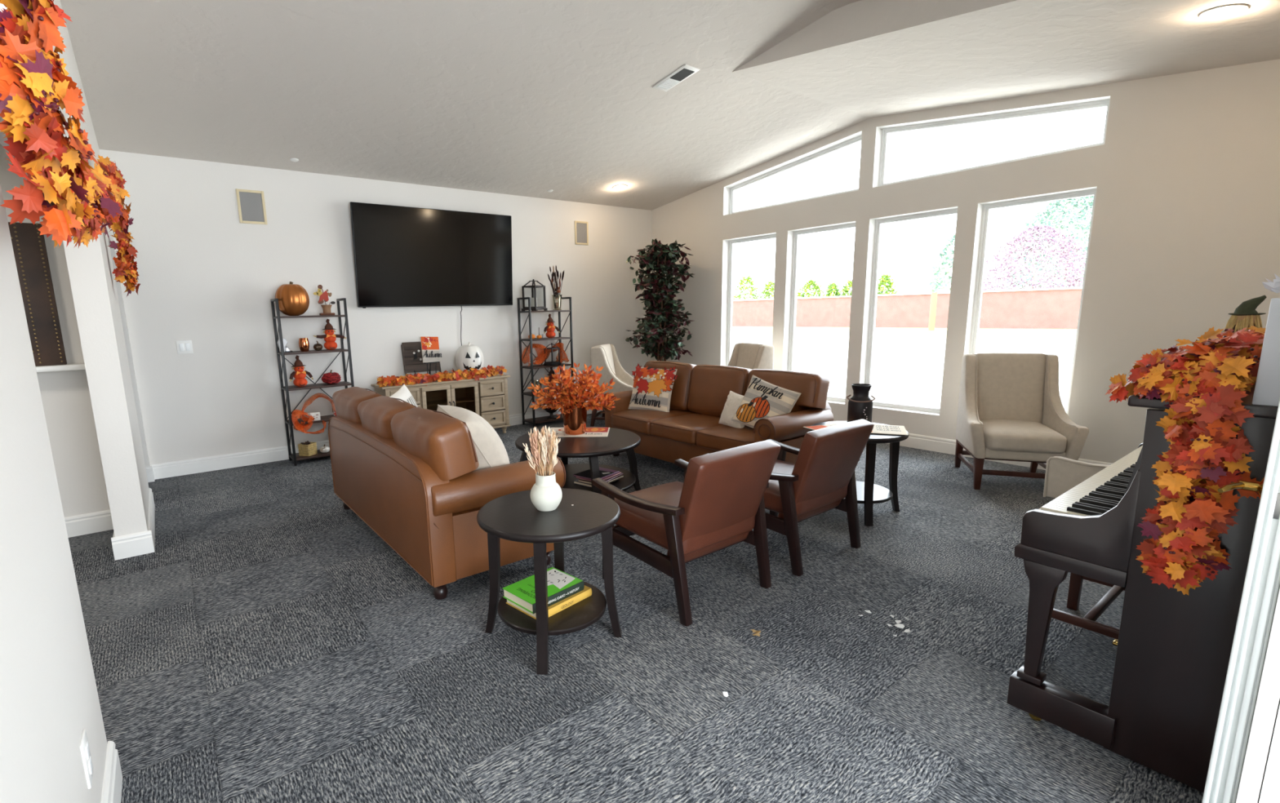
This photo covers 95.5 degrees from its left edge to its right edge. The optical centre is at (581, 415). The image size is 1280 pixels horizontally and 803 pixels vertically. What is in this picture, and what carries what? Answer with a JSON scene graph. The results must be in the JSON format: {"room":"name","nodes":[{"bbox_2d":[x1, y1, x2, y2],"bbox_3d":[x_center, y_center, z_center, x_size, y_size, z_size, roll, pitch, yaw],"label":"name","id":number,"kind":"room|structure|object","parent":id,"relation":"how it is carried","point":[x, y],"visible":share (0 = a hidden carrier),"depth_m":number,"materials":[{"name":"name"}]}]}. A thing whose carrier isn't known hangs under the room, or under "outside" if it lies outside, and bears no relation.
{"room":"living room","nodes":[
{"label":"living room","id":0,"kind":"room"},
{"bbox_2d":[0,182,107,802],"bbox_3d":[-0.104,0.102,-0.440,0.160,2.720,4.795,-9,13,-35],"label":"wall","id":1,"kind":"structure","parent":0,"point":[49,694],"depth_m":1.25,"materials":[{"name":"white paint"}]},
{"bbox_2d":[80,728,93,789],"bbox_3d":[-1.217,0.844,1.426,0.009,0.118,0.075,-9,13,-35],"label":"wall outlet","id":2,"kind":"object","parent":1,"relation":"attached to","point":[84,745],"visible":1,"depth_m":1.41,"materials":[{"name":"white paint"}]},
{"bbox_2d":[101,740,122,802],"bbox_3d":[-0.036,1.355,-0.113,0.018,0.136,4.710,-9,13,-35],"label":"baseboard","id":3,"kind":"structure","parent":1,"relation":"attached to","point":[113,776],"depth_m":1.66,"materials":[{"name":"white paint"}]},
{"bbox_2d":[0,143,110,517],"bbox_3d":[-4.123,-0.388,3.143,2.255,2.600,0.130,-9,13,-35],"label":"wall niche","id":4,"kind":"object","parent":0,"point":[65,396],"depth_m":3.72,"materials":[{"name":"white paint"}]},
{"bbox_2d":[35,363,85,372],"bbox_3d":[-3.900,-0.205,3.168,1.900,0.034,0.140,-9,13,-35],"label":"wall ledge","id":5,"kind":"object","parent":4,"relation":"attached to","point":[76,366],"visible":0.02,"depth_m":3.58,"materials":[{"name":"white paint"}]},
{"bbox_2d":[8,222,66,366],"bbox_3d":[-3.564,-0.697,3.357,0.760,0.851,0.036,-9,13,-35],"label":"art","id":6,"kind":"object","parent":5,"relation":"on","point":[29,249],"visible":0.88,"depth_m":3.52,"materials":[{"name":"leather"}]},
{"bbox_2d":[64,509,113,537],"bbox_3d":[-3.970,0.821,3.360,2.055,0.136,0.018,-9,13,-35],"label":"baseboard","id":7,"kind":"structure","parent":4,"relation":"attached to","point":[101,521],"depth_m":3.85,"materials":[{"name":"white paint"}]},
{"bbox_2d":[0,0,149,537],"bbox_3d":[-1.277,-0.564,1.207,0.155,3.500,8.976,-9,13,-35],"label":"wall pillar","id":8,"kind":"structure","parent":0,"point":[98,299],"depth_m":3.34,"materials":[{"name":"white paint"}]},
{"bbox_2d":[0,0,140,296],"bbox_3d":[-1.925,-0.925,2.317,0.189,0.815,3.708,-9,13,-35],"label":"leaf garland","id":9,"kind":"object","parent":8,"relation":"attached to","point":[75,198],"visible":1,"depth_m":0.95,"materials":[{"name":"orange plant"}]},
{"bbox_2d":[111,530,155,560],"bbox_3d":[-2.683,0.772,3.462,0.191,0.136,0.018,-9,13,-35],"label":"baseboard","id":10,"kind":"structure","parent":8,"relation":"attached to","point":[138,544],"depth_m":3.46,"materials":[{"name":"white paint"}]},
{"bbox_2d":[147,488,155,551],"bbox_3d":[-2.950,0.687,3.969,0.018,0.136,1.128,-9,13,-35],"label":"baseboard","id":11,"kind":"structure","parent":8,"relation":"attached to","point":[151,501],"depth_m":3.88,"materials":[{"name":"white paint"}]},
{"bbox_2d":[99,149,652,464],"bbox_3d":[-2.354,-1.056,6.051,8.628,2.800,0.150,-9,13,-35],"label":"wall","id":12,"kind":"structure","parent":0,"point":[209,278],"depth_m":5.59,"materials":[{"name":"white paint"}]},
{"bbox_2d":[235,188,267,224],"bbox_3d":[-3.028,-1.917,5.312,0.224,0.296,0.012,-9,13,-35],"label":"wall speaker","id":13,"kind":"object","parent":12,"relation":"attached to","point":[251,203],"visible":1,"depth_m":5.31,"materials":[{"name":"beige plastic"}]},
{"bbox_2d":[239,191,264,222],"bbox_3d":[-3.030,-1.917,5.315,0.180,0.252,0.006,-9,13,-35],"label":"grille","id":14,"kind":"object","parent":13,"relation":"attached to","point":[251,204],"depth_m":5.31,"materials":[{"name":"grey fabric"}]},
{"bbox_2d":[150,408,601,479],"bbox_3d":[-1.381,0.130,6.857,6.018,0.136,0.018,-9,13,-35],"label":"baseboard","id":15,"kind":"structure","parent":12,"relation":"attached to","point":[180,468],"depth_m":5.49,"materials":[{"name":"white paint"}]},
{"bbox_2d":[350,201,512,308],"bbox_3d":[-1.568,-1.717,6.345,1.800,1.031,0.129,-9,13,-35],"label":"television","id":16,"kind":"object","parent":12,"relation":"attached to","point":[405,256],"visible":1,"depth_m":6.25,"materials":[{"name":"black plastic"}]},
{"bbox_2d":[574,221,588,244],"bbox_3d":[-0.002,-2.361,7.473,0.210,0.290,0.012,-9,13,-35],"label":"wall speaker","id":17,"kind":"object","parent":12,"relation":"attached to","point":[581,228],"visible":1,"depth_m":7.47,"materials":[{"name":"beige plastic"}]},
{"bbox_2d":[68,413,1204,802],"bbox_3d":[-0.159,1.093,2.302,10.128,0.200,9.576,-9,13,-35],"label":"floor","id":18,"kind":"structure","parent":0,"point":[270,646],"depth_m":2.29,"materials":[{"name":"carpet"}]},
{"bbox_2d":[270,297,354,466],"bbox_3d":[-2.578,-0.347,5.640,0.610,1.561,0.275,-9,13,-35],"label":"ladder bookshelf","id":19,"kind":"object","parent":18,"relation":"on","point":[295,456],"visible":0.82,"depth_m":5.57,"materials":[{"name":"black metal"}]},
{"bbox_2d":[275,281,309,315],"bbox_3d":[-2.712,-1.097,5.422,0.282,0.315,0.282,-9,13,-35],"label":"pumpkin","id":20,"kind":"object","parent":19,"relation":"on","point":[293,299],"visible":0.95,"depth_m":5.33,"materials":[{"name":"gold metal"}]},
{"bbox_2d":[288,355,313,386],"bbox_3d":[-2.692,-0.428,5.513,0.221,0.300,0.125,-10,14,-41],"label":"pumpkin scarecrow","id":21,"kind":"object","parent":19,"relation":"on","point":[299,375],"visible":1,"depth_m":5.48,"materials":[{"name":"orange fabric"}]},
{"bbox_2d":[297,440,317,456],"bbox_3d":[-2.675,0.315,5.649,0.122,0.130,0.122,2,11,16],"label":"woven basket","id":22,"kind":"object","parent":19,"relation":"on","point":[311,449],"visible":1,"depth_m":5.61,"materials":[{"name":"wicker"}]},
{"bbox_2d":[291,392,335,434],"bbox_3d":[-2.588,-0.024,5.598,0.321,0.360,0.493,8,14,42],"label":"wreath","id":23,"kind":"object","parent":19,"relation":"on","point":[295,413],"visible":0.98,"depth_m":5.50,"materials":[{"name":"orange"}]},
{"bbox_2d":[313,284,335,315],"bbox_3d":[-2.482,-1.118,5.588,0.174,0.288,0.103,-3,10,-9],"label":"planter","id":24,"kind":"object","parent":19,"relation":"on","point":[323,295],"visible":1,"depth_m":5.57,"materials":[{"name":"brown paint"}]},
{"bbox_2d":[313,319,346,350],"bbox_3d":[-2.457,-0.795,5.640,0.312,0.300,0.125,-9,13,-35],"label":"pumpkin scarecrow","id":25,"kind":"object","parent":19,"relation":"on","point":[330,339],"visible":1,"depth_m":5.61,"materials":[{"name":"orange fabric"}]},
{"bbox_2d":[370,373,511,433],"bbox_3d":[-1.511,-0.067,6.443,1.470,0.676,0.402,-9,13,-35],"label":"media cabinet","id":26,"kind":"object","parent":18,"relation":"on","point":[487,397],"visible":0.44,"depth_m":6.53,"materials":[{"name":"grey wood"}]},
{"bbox_2d":[400,342,441,380],"bbox_3d":[-1.760,-0.607,6.392,0.408,0.420,0.128,-9,13,-35],"label":"board","id":27,"kind":"object","parent":26,"relation":"on","point":[412,357],"visible":0.77,"depth_m":6.35,"materials":[{"name":"grey wood"}]},
{"bbox_2d":[420,337,441,376],"bbox_3d":[-1.651,-0.632,6.350,0.229,0.478,0.100,-9,13,-38],"label":"sign","id":28,"kind":"object","parent":26,"relation":"on","point":[429,345],"visible":0.98,"depth_m":6.32,"materials":[{"name":"multicoloured wood"}]},
{"bbox_2d":[376,364,506,388],"bbox_3d":[-1.470,-0.430,6.290,1.507,0.177,0.214,-9,13,-35],"label":"leaf garland","id":29,"kind":"object","parent":26,"relation":"on","point":[475,374],"visible":0.99,"depth_m":6.22,"materials":[{"name":"orange fabric"}]},
{"bbox_2d":[422,397,475,407],"bbox_3d":[-1.537,-0.153,6.462,0.640,0.016,0.260,-9,13,-35],"label":"shelf","id":30,"kind":"object","parent":26,"relation":"attached to","point":[437,401],"depth_m":6.50,"materials":[{"name":"grey wood"}]},
{"bbox_2d":[455,342,484,372],"bbox_3d":[-1.269,-0.639,6.564,0.309,0.393,0.316,-9,13,-35],"label":"jack o lantern","id":31,"kind":"object","parent":26,"relation":"on","point":[469,356],"visible":0.8,"depth_m":6.45,"materials":[{"name":"white ceramic"}]},
{"bbox_2d":[328,386,565,599],"bbox_3d":[-0.943,0.310,3.673,0.817,0.890,2.029,-9,13,-35],"label":"leather sofa","id":32,"kind":"object","parent":18,"relation":"on","point":[406,470],"visible":0.97,"depth_m":2.91,"materials":[{"name":"brown leather"}]},
{"bbox_2d":[332,386,382,423],"bbox_3d":[-1.505,0.044,4.010,0.290,0.459,0.640,-9,13,-35],"label":"cushion","id":33,"kind":"object","parent":32,"relation":"on","point":[346,401],"depth_m":3.84,"materials":[{"name":"brown leather"}]},
{"bbox_2d":[357,395,414,439],"bbox_3d":[-1.132,0.127,3.503,0.292,0.459,0.610,-9,13,-35],"label":"cushion","id":34,"kind":"object","parent":32,"relation":"on","point":[376,414],"depth_m":3.33,"materials":[{"name":"brown leather"}]},
{"bbox_2d":[389,384,417,407],"bbox_3d":[-1.177,0.051,3.902,0.224,0.487,0.481,-3,10,-7],"label":"throw pillow","id":35,"kind":"object","parent":32,"relation":"on","point":[403,393],"visible":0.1,"depth_m":3.90,"materials":[{"name":"white fabric"}]},
{"bbox_2d":[391,407,479,480],"bbox_3d":[-0.758,0.209,2.997,0.291,0.459,0.640,-9,13,-35],"label":"cushion","id":36,"kind":"object","parent":32,"relation":"on","point":[442,446],"depth_m":2.75,"materials":[{"name":"brown leather"}]},
{"bbox_2d":[436,404,509,471],"bbox_3d":[-0.590,0.175,3.140,0.366,0.445,0.471,-8,12,-34],"label":"throw pillow","id":37,"kind":"object","parent":32,"relation":"on","point":[491,451],"visible":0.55,"depth_m":2.97,"materials":[{"name":"beige fabric"}]},
{"bbox_2d":[517,297,573,427],"bbox_3d":[-0.434,-0.677,7.193,0.610,1.561,0.275,-9,13,-35],"label":"ladder bookshelf","id":38,"kind":"object","parent":18,"relation":"on","point":[534,420],"visible":0.77,"depth_m":7.11,"materials":[{"name":"black metal"}]},
{"bbox_2d":[521,279,547,311],"bbox_3d":[-0.574,-1.454,6.960,0.224,0.375,0.224,6,12,33],"label":"lantern","id":39,"kind":"object","parent":38,"relation":"on","point":[534,287],"visible":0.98,"depth_m":6.93,"materials":[{"name":"brown metal"}]},
{"bbox_2d":[521,342,568,365],"bbox_3d":[-0.464,-0.769,7.191,0.593,0.271,0.313,-9,13,-35],"label":"ribbon","id":40,"kind":"object","parent":38,"relation":"on","point":[542,356],"visible":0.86,"depth_m":7.15,"materials":[{"name":"orange"}]},
{"bbox_2d":[547,265,564,310],"bbox_3d":[-0.306,-1.586,7.165,0.180,0.549,0.191,-5,11,-18],"label":"vase","id":41,"kind":"object","parent":38,"relation":"on","point":[557,297],"visible":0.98,"depth_m":7.12,"materials":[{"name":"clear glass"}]},
{"bbox_2d":[476,488,622,675],"bbox_3d":[-0.131,0.670,2.484,0.600,0.566,0.600,-9,13,-35],"label":"side table","id":42,"kind":"object","parent":18,"relation":"on","point":[513,517],"visible":0.76,"depth_m":2.37,"materials":[{"name":"brown wood"}]},
{"bbox_2d":[522,425,562,511],"bbox_3d":[-0.141,0.213,2.419,0.151,0.357,0.173,2,11,19],"label":"pampas vase","id":43,"kind":"object","parent":42,"relation":"on","point":[546,495],"visible":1,"depth_m":2.38,"materials":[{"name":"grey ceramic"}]},
{"bbox_2d":[506,585,591,619],"bbox_3d":[-0.142,0.786,2.527,0.230,0.034,0.300,9,14,44],"label":"book","id":44,"kind":"object","parent":42,"relation":"on","point":[586,593],"visible":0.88,"depth_m":2.45,"materials":[{"name":"yellow paper"}]},
{"bbox_2d":[502,567,584,613],"bbox_3d":[-0.164,0.750,2.508,0.285,0.043,0.210,-11,14,-43],"label":"book","id":45,"kind":"object","parent":44,"relation":"on","point":[562,585],"visible":0.72,"depth_m":2.48,"materials":[{"name":"green paper"}]},
{"bbox_2d":[497,582,606,635],"bbox_3d":[-0.128,0.816,2.510,0.470,0.020,0.470,-9,13,-35],"label":"shelf","id":46,"kind":"object","parent":42,"relation":"attached to","point":[579,616],"depth_m":2.39,"materials":[{"name":"brown wood"}]},
{"bbox_2d":[515,426,640,494],"bbox_3d":[-0.023,0.391,4.333,0.942,0.455,0.942,-9,13,-35],"label":"coffee table","id":47,"kind":"object","parent":18,"relation":"on","point":[618,441],"visible":0.54,"depth_m":4.17,"materials":[{"name":"brown wood"}]},
{"bbox_2d":[545,427,609,436],"bbox_3d":[-0.030,0.125,4.511,0.480,0.006,0.340,0,10,6],"label":"book","id":48,"kind":"object","parent":47,"relation":"on","point":[559,432],"visible":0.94,"depth_m":4.48,"materials":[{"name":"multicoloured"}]},
{"bbox_2d":[527,362,621,435],"bbox_3d":[-0.055,-0.137,4.423,0.683,0.542,0.669,-4,11,-17],"label":"vase","id":49,"kind":"object","parent":48,"relation":"on","point":[574,402],"visible":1,"depth_m":4.33,"materials":[{"name":"orange metal"}]},
{"bbox_2d":[561,463,635,494],"bbox_3d":[-0.021,0.477,4.349,0.850,0.020,0.850,-9,13,-35],"label":"shelf","id":50,"kind":"object","parent":47,"relation":"attached to","point":[628,480],"depth_m":4.36,"materials":[{"name":"brown wood"}]},
{"bbox_2d":[590,343,634,426],"bbox_3d":[0.523,-0.377,7.050,0.731,0.982,0.700,2,11,17],"label":"chair","id":51,"kind":"object","parent":18,"relation":"on","point":[602,355],"visible":0.36,"depth_m":6.81,"materials":[{"name":"beige fabric"}]},
{"bbox_2d":[625,239,693,361],"bbox_3d":[1.016,-1.128,7.530,0.898,2.262,0.928,-1,10,3],"label":"ficus tree","id":52,"kind":"object","parent":18,"relation":"on","point":[662,308],"visible":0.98,"depth_m":7.34,"materials":[{"name":"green plant"}]},
{"bbox_2d":[591,440,781,626],"bbox_3d":[0.520,0.482,2.897,0.646,0.766,0.696,-9,13,-35],"label":"lounge armchair","id":53,"kind":"object","parent":18,"relation":"on","point":[719,504],"visible":0.97,"depth_m":2.66,"materials":[{"name":"brown leather"}]},
{"bbox_2d":[601,360,834,463],"bbox_3d":[1.048,0.026,4.989,0.817,0.890,2.029,-9,13,-35],"label":"leather sofa","id":54,"kind":"object","parent":18,"relation":"on","point":[691,428],"visible":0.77,"depth_m":4.80,"materials":[{"name":"brown leather"}]},
{"bbox_2d":[611,408,694,435],"bbox_3d":[0.666,0.034,5.373,0.628,0.176,0.527,-9,13,-35],"label":"seat cushion","id":55,"kind":"object","parent":54,"relation":"on","point":[637,422],"depth_m":5.21,"materials":[{"name":"brown leather"}]},
{"bbox_2d":[628,363,678,412],"bbox_3d":[0.656,-0.255,5.386,0.488,0.450,0.197,5,12,33],"label":"throw pillow","id":56,"kind":"object","parent":54,"relation":"on","point":[652,387],"visible":0.98,"depth_m":5.32,"materials":[{"name":"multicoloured fabric"}]},
{"bbox_2d":[644,360,697,411],"bbox_3d":[0.853,-0.296,5.589,0.291,0.459,0.640,-9,13,-35],"label":"cushion","id":57,"kind":"object","parent":54,"relation":"on","point":[682,385],"depth_m":5.34,"materials":[{"name":"brown leather"}]},
{"bbox_2d":[649,413,723,444],"bbox_3d":[0.978,0.103,4.950,0.628,0.176,0.527,-9,13,-35],"label":"seat cushion","id":58,"kind":"object","parent":54,"relation":"on","point":[683,428],"depth_m":4.81,"materials":[{"name":"brown leather"}]},
{"bbox_2d":[687,364,751,417],"bbox_3d":[1.228,-0.213,5.083,0.292,0.459,0.610,-9,13,-35],"label":"cushion","id":59,"kind":"object","parent":54,"relation":"on","point":[708,386],"depth_m":5.01,"materials":[{"name":"brown leather"}]},
{"bbox_2d":[695,424,754,450],"bbox_3d":[1.290,0.172,4.527,0.628,0.176,0.527,-9,13,-35],"label":"seat cushion","id":60,"kind":"object","parent":54,"relation":"on","point":[718,437],"depth_m":4.39,"materials":[{"name":"brown leather"}]},
{"bbox_2d":[718,391,744,428],"bbox_3d":[1.211,-0.039,4.541,0.175,0.300,0.232,-7,11,-27],"label":"throw pillow","id":61,"kind":"object","parent":54,"relation":"on","point":[734,400],"visible":0.69,"depth_m":4.51,"materials":[{"name":"beige fabric"}]},
{"bbox_2d":[730,375,801,428],"bbox_3d":[1.389,-0.066,4.385,0.478,0.466,0.205,7,13,37],"label":"throw pillow","id":62,"kind":"object","parent":54,"relation":"on","point":[762,399],"visible":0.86,"depth_m":4.34,"materials":[{"name":"beige fabric"}]},
{"bbox_2d":[746,368,830,413],"bbox_3d":[1.600,-0.131,4.575,0.290,0.459,0.640,-9,13,-35],"label":"cushion","id":63,"kind":"object","parent":54,"relation":"on","point":[813,388],"depth_m":4.35,"materials":[{"name":"brown leather"}]},
{"bbox_2d":[727,342,773,369],"bbox_3d":[1.718,-0.330,6.637,0.731,0.982,0.700,-4,11,-16],"label":"chair","id":64,"kind":"object","parent":18,"relation":"on","point":[751,356],"visible":0.21,"depth_m":6.52,"materials":[{"name":"beige fabric"}]},
{"bbox_2d":[705,419,874,576],"bbox_3d":[1.184,0.386,3.346,0.646,0.766,0.696,-9,13,-35],"label":"lounge armchair","id":65,"kind":"object","parent":18,"relation":"on","point":[821,479],"visible":0.84,"depth_m":3.06,"materials":[{"name":"brown leather"}]},
{"bbox_2d":[808,421,908,526],"bbox_3d":[1.846,0.367,3.910,0.600,0.566,0.600,-9,13,-35],"label":"side table","id":66,"kind":"object","parent":18,"relation":"on","point":[868,493],"visible":0.45,"depth_m":3.71,"materials":[{"name":"brown wood"}]},
{"bbox_2d":[846,383,875,422],"bbox_3d":[1.849,-0.064,3.834,0.156,0.287,0.161,-9,13,-35],"label":"milk can","id":67,"kind":"object","parent":66,"relation":"on","point":[860,405],"visible":0.8,"depth_m":3.79,"materials":[{"name":"black metal"}]},
{"bbox_2d":[855,480,893,503],"bbox_3d":[1.850,0.512,3.937,0.470,0.020,0.470,-9,13,-35],"label":"shelf","id":68,"kind":"object","parent":66,"relation":"attached to","point":[881,494],"depth_m":3.83,"materials":[{"name":"brown wood"}]},
{"bbox_2d":[871,424,908,435],"bbox_3d":[1.938,0.085,3.825,0.360,0.005,0.300,3,11,24],"label":"book","id":69,"kind":"object","parent":66,"relation":"on","point":[877,428],"visible":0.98,"depth_m":3.77,"materials":[{"name":"beige paper"}]},
{"bbox_2d":[954,352,1088,489],"bbox_3d":[3.313,0.028,4.443,0.700,0.982,0.731,3,11,21],"label":"chair","id":70,"kind":"object","parent":18,"relation":"on","point":[1011,408],"visible":0.95,"depth_m":4.49,"materials":[{"name":"beige fabric"}]},
{"bbox_2d":[979,419,1066,453],"bbox_3d":[3.295,0.149,4.411,0.481,0.196,0.615,3,11,21],"label":"seat cushion","id":71,"kind":"object","parent":70,"relation":"on","point":[1000,436],"depth_m":4.19,"materials":[{"name":"beige fabric"}]},
{"bbox_2d":[1039,456,1125,639],"bbox_3d":[2.092,0.578,2.386,0.602,0.680,0.483,-9,13,-35],"label":"chair","id":72,"kind":"object","parent":18,"relation":"on","point":[1062,474],"visible":0.2,"depth_m":2.57,"materials":[{"name":"black wood"}]},
{"bbox_2d":[1006,382,1278,792],"bbox_3d":[2.185,0.400,2.141,1.550,1.113,0.511,-9,13,-35],"label":"upright piano","id":73,"kind":"object","parent":18,"relation":"on","point":[1174,648],"visible":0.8,"depth_m":1.68,"materials":[{"name":"brown wood"}]},
{"bbox_2d":[1105,325,1266,595],"bbox_3d":[2.114,0.034,1.947,1.569,0.694,0.328,-9,13,-36],"label":"leaf garland","id":74,"kind":"object","parent":73,"relation":"on","point":[1206,381],"visible":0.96,"depth_m":1.49,"materials":[{"name":"orange fabric"}]},
{"bbox_2d":[1223,295,1266,333],"bbox_3d":[2.409,-0.302,2.109,0.105,0.267,0.095,-9,13,-35],"label":"doll","id":75,"kind":"object","parent":73,"relation":"on","point":[1246,315],"visible":0.51,"depth_m":2.08,"materials":[{"name":"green fabric"}]},
{"bbox_2d":[1252,297,1279,406],"bbox_3d":[1.763,-0.165,1.458,0.200,0.260,0.050,-9,13,-35],"label":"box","id":76,"kind":"object","parent":73,"relation":"on","point":[1267,388],"visible":1,"depth_m":1.41,"materials":[{"name":"white"}]},
{"bbox_2d":[60,0,1279,210],"bbox_3d":[-0.295,-1.833,1.756,9.998,1.004,9.226,-9,13,-35],"label":"ceiling","id":77,"kind":"structure","parent":0,"point":[526,98],"depth_m":4.07,"materials":[{"name":"beige paint"}]},
{"bbox_2d":[652,64,699,91],"bbox_3d":[0.717,-2.581,4.428,0.155,0.056,0.358,-9,13,-35],"label":"ceiling vent","id":78,"kind":"object","parent":77,"relation":"in","point":[685,71],"visible":1,"depth_m":4.41,"materials":[{"name":"white paint"}]},
{"bbox_2d":[1199,4,1248,18],"bbox_3d":[3.316,-2.086,2.992,0.176,0.034,0.174,-9,13,-35],"label":"recessed light","id":79,"kind":"object","parent":77,"relation":"in","point":[1230,10],"visible":1,"depth_m":2.97,"materials":[{"name":"white"}]},
{"bbox_2d":[733,0,1035,73],"bbox_3d":[2.945,-1.911,2.108,0.062,0.924,5.992,-9,13,-35],"label":"wall","id":80,"kind":"structure","parent":0,"point":[862,21],"depth_m":3.59,"materials":[{"name":"beige paint"}]},
{"bbox_2d":[651,58,1279,463],"bbox_3d":[3.676,-1.192,4.853,0.170,3.215,9.126,-9,13,-35],"label":"wall","id":81,"kind":"structure","parent":0,"point":[1185,232],"depth_m":4.31,"materials":[{"name":"white paint"}]},
{"bbox_2d":[720,232,776,365],"bbox_3d":[2.071,-1.225,7.097,0.170,1.874,0.776,-9,13,-35],"label":"window","id":82,"kind":"structure","parent":81,"relation":"in","point":[727,244],"depth_m":7.33,"materials":[{"name":"white plastic"}]},
{"bbox_2d":[723,130,862,215],"bbox_3d":[2.314,-2.643,6.454,0.170,0.559,1.723,-9,13,-35],"label":"window","id":83,"kind":"structure","parent":81,"relation":"in","point":[729,190],"depth_m":6.48,"materials":[{"name":"white plastic"}]},
{"bbox_2d":[782,220,856,404],"bbox_3d":[2.618,-1.105,6.355,0.170,1.874,0.789,-9,13,-35],"label":"window","id":84,"kind":"structure","parent":81,"relation":"in","point":[793,239],"depth_m":6.58,"materials":[{"name":"white plastic"}]},
{"bbox_2d":[859,206,958,416],"bbox_3d":[3.164,-0.984,5.615,0.170,1.874,0.790,-9,13,-35],"label":"window","id":85,"kind":"structure","parent":81,"relation":"in","point":[875,224],"depth_m":5.84,"materials":[{"name":"white plastic"}]},
{"bbox_2d":[872,95,1111,187],"bbox_3d":[3.412,-2.401,4.965,0.170,0.559,1.734,-9,13,-35],"label":"window","id":86,"kind":"structure","parent":81,"relation":"in","point":[882,132],"depth_m":4.98,"materials":[{"name":"white plastic"}]},
{"bbox_2d":[886,433,1111,470],"bbox_3d":[2.876,0.166,6.101,0.018,0.136,6.246,-9,13,-35],"label":"baseboard","id":87,"kind":"structure","parent":81,"relation":"attached to","point":[940,445],"depth_m":5.43,"materials":[{"name":"white paint"}]},
{"bbox_2d":[963,186,1097,415],"bbox_3d":[3.719,-0.862,4.864,0.170,1.874,0.790,-9,13,-35],"label":"window","id":88,"kind":"structure","parent":81,"relation":"in","point":[983,215],"depth_m":5.03,"materials":[{"name":"white plastic"}]},
{"bbox_3d":[3.177,-0.540,2.188,3.868,2.900,0.170,-9,13,-35],"label":"wall","id":89,"kind":"structure","parent":0,"visible":0},
{"bbox_2d":[1201,399,1279,802],"bbox_3d":[1.803,0.055,1.490,0.822,2.020,0.114,-9,13,-35],"label":"open door","id":90,"kind":"structure","parent":89,"relation":"in","point":[1261,587],"depth_m":1.31,"materials":[{"name":"white paint"}]},
{"bbox_2d":[1235,588,1279,802],"bbox_3d":[1.593,-0.303,1.077,0.080,2.900,0.202,-9,13,-35],"label":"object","id":91,"kind":"structure","parent":89,"relation":"attached to","point":[1268,700],"depth_m":1.31,"materials":[{"name":"white paint"}]},
{"label":"outside","id":92,"kind":"structure","parent":0,"visible":0},
{"bbox_2d":[732,326,1076,338],"bbox_3d":[31.618,-4.106,27.676,24.000,0.120,120.000,-9,13,-35],"label":"lawn","id":93,"kind":"structure","parent":92,"point":[983,332],"depth_m":31.57,"materials":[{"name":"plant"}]},
{"bbox_2d":[733,275,760,300],"bbox_3d":[14.587,-10.201,51.164,3.036,4.331,2.982,-9,13,-35],"label":"shrub","id":94,"kind":"object","parent":93,"relation":"on","point":[747,280],"visible":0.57,"depth_m":50.64,"materials":[{"name":"green plant"}]},
{"bbox_2d":[796,279,825,297],"bbox_3d":[18.256,-9.058,46.204,2.936,3.672,2.888,-2,10,-5],"label":"shrub","id":95,"kind":"object","parent":93,"relation":"on","point":[815,286],"visible":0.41,"depth_m":45.77,"materials":[{"name":"green plant"}]},
{"bbox_2d":[877,273,898,294],"bbox_3d":[21.747,-8.332,41.565,1.998,3.725,2.116,-9,13,-35],"label":"shrub","id":96,"kind":"object","parent":93,"relation":"on","point":[886,279],"visible":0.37,"depth_m":41.11,"materials":[{"name":"green plant"}]},
{"bbox_2d":[732,287,1082,328],"bbox_3d":[28.782,-5.244,27.905,0.400,2.250,100.000,-9,13,-35],"label":"wall","id":97,"kind":"structure","parent":93,"relation":"on","point":[1042,308],"depth_m":36.88,"materials":[{"name":"pink brick"}]},
{"bbox_2d":[927,234,955,293],"bbox_3d":[29.669,-11.090,46.266,3.838,7.119,4.092,-3,10,-7],"label":"conifer tree","id":98,"kind":"object","parent":93,"relation":"on","point":[941,255],"visible":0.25,"depth_m":46.27,"materials":[{"name":"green plant"}]},
{"bbox_2d":[982,225,1086,290],"bbox_3d":[27.823,-8.582,35.537,7.169,6.080,7.207,6,13,35],"label":"tree","id":99,"kind":"object","parent":93,"relation":"on","point":[1063,244],"visible":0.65,"depth_m":34.70,"materials":[{"name":"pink plant"}]},
{"bbox_2d":[994,195,1093,289],"bbox_3d":[37.821,-12.499,44.996,9.073,9.968,9.522,-6,11,-25],"label":"tree","id":100,"kind":"object","parent":93,"relation":"on","point":[1051,214],"visible":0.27,"depth_m":44.13,"materials":[{"name":"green plant"}]},
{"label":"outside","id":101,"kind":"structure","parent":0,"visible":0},
{"bbox_2d":[877,275,1083,293],"bbox_3d":[44.475,-12.924,63.302,10.000,4.000,25.200,-9,13,-35],"label":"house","id":102,"kind":"structure","parent":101,"point":[918,287],"depth_m":65.77,"materials":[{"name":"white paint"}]},
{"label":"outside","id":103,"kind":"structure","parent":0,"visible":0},
{"bbox_2d":[731,332,1075,411],"bbox_3d":[12.226,-1.157,13.847,24.000,0.100,60.000,-9,13,-35],"label":"patio","id":104,"kind":"structure","parent":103,"point":[908,370],"depth_m":16.80,"materials":[{"name":"concrete"}]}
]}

